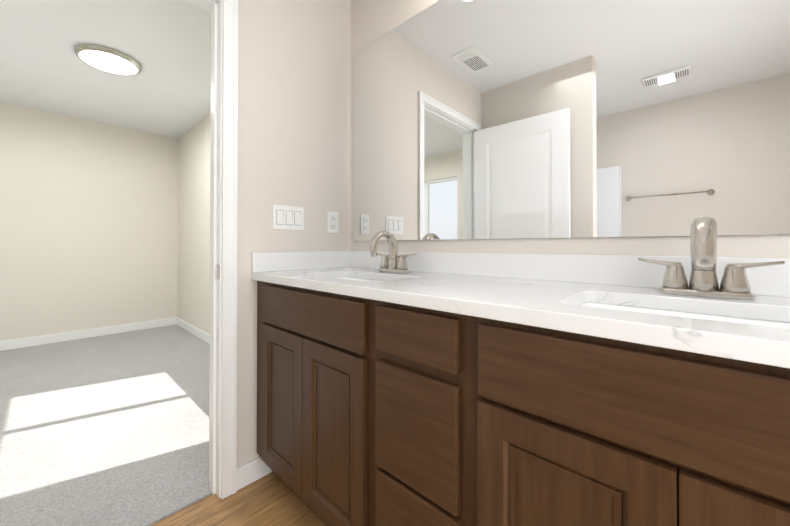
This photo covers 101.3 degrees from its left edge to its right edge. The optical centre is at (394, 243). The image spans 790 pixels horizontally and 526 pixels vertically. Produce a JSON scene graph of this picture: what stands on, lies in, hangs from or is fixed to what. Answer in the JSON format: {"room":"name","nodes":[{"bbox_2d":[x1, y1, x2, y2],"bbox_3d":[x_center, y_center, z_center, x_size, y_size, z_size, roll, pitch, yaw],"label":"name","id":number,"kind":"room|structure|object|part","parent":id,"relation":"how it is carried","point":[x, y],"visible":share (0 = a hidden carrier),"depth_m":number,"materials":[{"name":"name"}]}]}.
{"room":"bathroom","nodes":[
{"label":"bathroom","id":0,"kind":"room"},
{"bbox_2d":[0,102,177,340],"bbox_3d":[-3.890,-0.161,3.197,0.120,2.436,2.944,0,-1,43],"label":"wall","id":1,"kind":"structure","parent":0,"point":[88,224],"depth_m":3.58,"materials":[{"name":"beige paint"}]},
{"bbox_2d":[0,317,175,350],"bbox_3d":[-3.841,1.001,3.141,0.016,0.092,2.880,0,-1,43],"label":"baseboard","id":2,"kind":"structure","parent":1,"relation":"attached to","point":[68,336],"depth_m":3.56,"materials":[{"name":"white wood"}]},
{"bbox_2d":[0,0,210,138],"bbox_3d":[-1.674,-1.434,1.154,6.160,0.080,3.184,0,-1,43],"label":"ceiling","id":3,"kind":"structure","parent":0,"point":[166,45],"depth_m":2.46,"materials":[{"name":"white paint"}]},
{"bbox_2d":[74,44,140,75],"bbox_3d":[-2.142,-1.363,2.430,0.376,0.043,0.376,0,-1,43],"label":"light","id":4,"kind":"object","parent":3,"relation":"attached to","point":[107,59],"visible":1,"depth_m":2.38,"materials":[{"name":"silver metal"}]},
{"bbox_2d":[0,325,211,525],"bbox_3d":[-2.610,1.093,2.003,3.608,0.110,3.184,0,-1,43],"label":"floor","id":5,"kind":"structure","parent":0,"point":[109,430],"depth_m":1.80,"materials":[{"name":"grey carpet"}]},
{"bbox_2d":[152,471,326,525],"bbox_3d":[-0.351,1.083,-0.090,2.552,0.100,3.184,0,-1,43],"label":"floor","id":6,"kind":"structure","parent":0,"point":[272,498],"depth_m":1.26,"materials":[{"name":"brown wood"}]},
{"bbox_2d":[251,277,789,525],"bbox_3d":[0.204,0.599,1.028,1.755,0.884,0.550,0,-1,43],"label":"bathroom vanity","id":7,"kind":"object","parent":6,"relation":"on","point":[395,387],"depth_m":0.64,"materials":[{"name":"brown wood"}]},
{"bbox_3d":[0.047,0.763,0.811,0.260,0.282,0.019,0,-1,43],"label":"drawer","id":8,"kind":"part","parent":7,"relation":"part of","materials":[{"name":"brown wood"}]},
{"bbox_3d":[0.047,0.466,0.813,0.260,0.286,0.019,0,-1,43],"label":"drawer","id":9,"kind":"part","parent":7,"relation":"part of","materials":[{"name":"brown wood"}]},
{"bbox_3d":[0.047,0.233,0.815,0.260,0.123,0.019,0,-1,43],"label":"drawer","id":10,"kind":"part","parent":7,"relation":"part of","materials":[{"name":"brown wood"}]},
{"bbox_2d":[251,265,789,356],"bbox_3d":[0.219,0.141,1.012,1.804,0.032,0.558,0,-1,43],"label":"countertop","id":11,"kind":"structure","parent":7,"relation":"on","point":[513,296],"depth_m":0.72,"materials":[{"name":"white stone"}]},
{"bbox_2d":[327,273,390,280],"bbox_3d":[-0.150,0.226,1.288,0.500,0.158,0.310,0,-1,43],"label":"sink","id":12,"kind":"object","parent":11,"relation":"in","point":[354,276],"depth_m":1.47,"materials":[{"name":"white ceramic"}]},
{"bbox_2d":[367,231,418,272],"bbox_3d":[-0.043,0.037,1.403,0.245,0.182,0.163,0,-1,43],"label":"faucet","id":13,"kind":"object","parent":11,"relation":"on","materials":[{"name":"silver metal"}]},
{"bbox_2d":[571,297,789,324],"bbox_3d":[0.584,0.221,0.608,0.500,0.158,0.310,0,-1,43],"label":"sink","id":14,"kind":"object","parent":11,"relation":"in","point":[615,302],"depth_m":0.71,"materials":[{"name":"white ceramic"}]},
{"bbox_2d":[635,217,786,300],"bbox_3d":[0.690,0.032,0.723,0.245,0.182,0.163,0,-1,43],"label":"faucet","id":15,"kind":"object","parent":11,"relation":"on","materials":[{"name":"silver metal"}]},
{"bbox_2d":[237,0,350,466],"bbox_3d":[-1.276,-0.179,0.776,0.060,2.436,2.944,0,-1,43],"label":"wall","id":16,"kind":"structure","parent":0,"point":[293,103],"depth_m":1.55,"materials":[{"name":"beige paint"}]},
{"bbox_2d":[189,0,237,498],"bbox_3d":[-1.015,-0.021,1.085,0.140,2.124,0.887,0,-1,43],"label":"door frame","id":17,"kind":"structure","parent":16,"relation":"attached to","point":[229,248],"depth_m":1.35,"materials":[{"name":"white wood"}]},
{"bbox_2d":[217,265,219,278],"bbox_3d":[-0.734,0.118,1.343,0.030,0.060,0.002,0,-1,43],"label":"strike plate","id":18,"kind":"object","parent":17,"relation":"attached to","point":[218,271],"visible":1,"depth_m":1.34,"materials":[{"name":"silver metal"}]},
{"bbox_2d":[237,456,271,490],"bbox_3d":[-0.378,0.987,-0.064,2.387,0.092,2.944,0,-1,43],"label":"baseboard","id":19,"kind":"structure","parent":16,"relation":"attached to","point":[250,472],"depth_m":1.41,"materials":[{"name":"white wood"}]},
{"bbox_2d":[273,205,303,229],"bbox_3d":[-0.508,-0.122,1.552,0.011,0.114,0.162,0,-1,43],"label":"switch plate","id":20,"kind":"object","parent":16,"relation":"attached to","point":[288,217],"visible":1,"depth_m":1.55,"materials":[{"name":"white plastic"}]},
{"bbox_2d":[251,251,350,272],"bbox_3d":[-0.442,0.085,1.612,0.020,0.089,0.538,0,-1,43],"label":"backsplash","id":21,"kind":"structure","parent":16,"relation":"attached to","point":[260,262],"depth_m":1.58,"materials":[{"name":"white stone"}]},
{"bbox_2d":[328,211,337,232],"bbox_3d":[-0.333,-0.114,1.742,0.009,0.114,0.070,0,-1,43],"label":"outlet","id":22,"kind":"object","parent":16,"relation":"attached to","point":[332,222],"visible":1,"depth_m":1.74,"materials":[{"name":"white plastic"}]},
{"bbox_2d":[177,0,789,334],"bbox_3d":[-0.633,-0.168,2.269,6.160,2.436,0.120,0,-1,43],"label":"wall","id":23,"kind":"structure","parent":0,"point":[371,21],"depth_m":1.76,"materials":[{"name":"beige paint"}]},
{"bbox_2d":[175,317,209,343],"bbox_3d":[-1.598,1.000,3.063,3.413,0.092,0.013,0,-1,43],"label":"baseboard","id":24,"kind":"structure","parent":23,"relation":"attached to","point":[188,327],"depth_m":3.72,"materials":[{"name":"white wood"}]},
{"bbox_2d":[351,251,789,296],"bbox_3d":[0.402,0.082,1.210,1.804,0.089,0.020,0,-1,43],"label":"backsplash","id":25,"kind":"structure","parent":23,"relation":"attached to","point":[601,269],"depth_m":1.07,"materials":[{"name":"white stone"}]},
{"bbox_2d":[354,0,789,240],"bbox_3d":[0.413,-0.542,1.216,1.750,1.048,0.006,0,-1,43],"label":"mirror","id":26,"kind":"object","parent":23,"relation":"attached to","point":[493,119],"visible":1,"depth_m":1.05,"materials":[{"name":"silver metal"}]}
]}

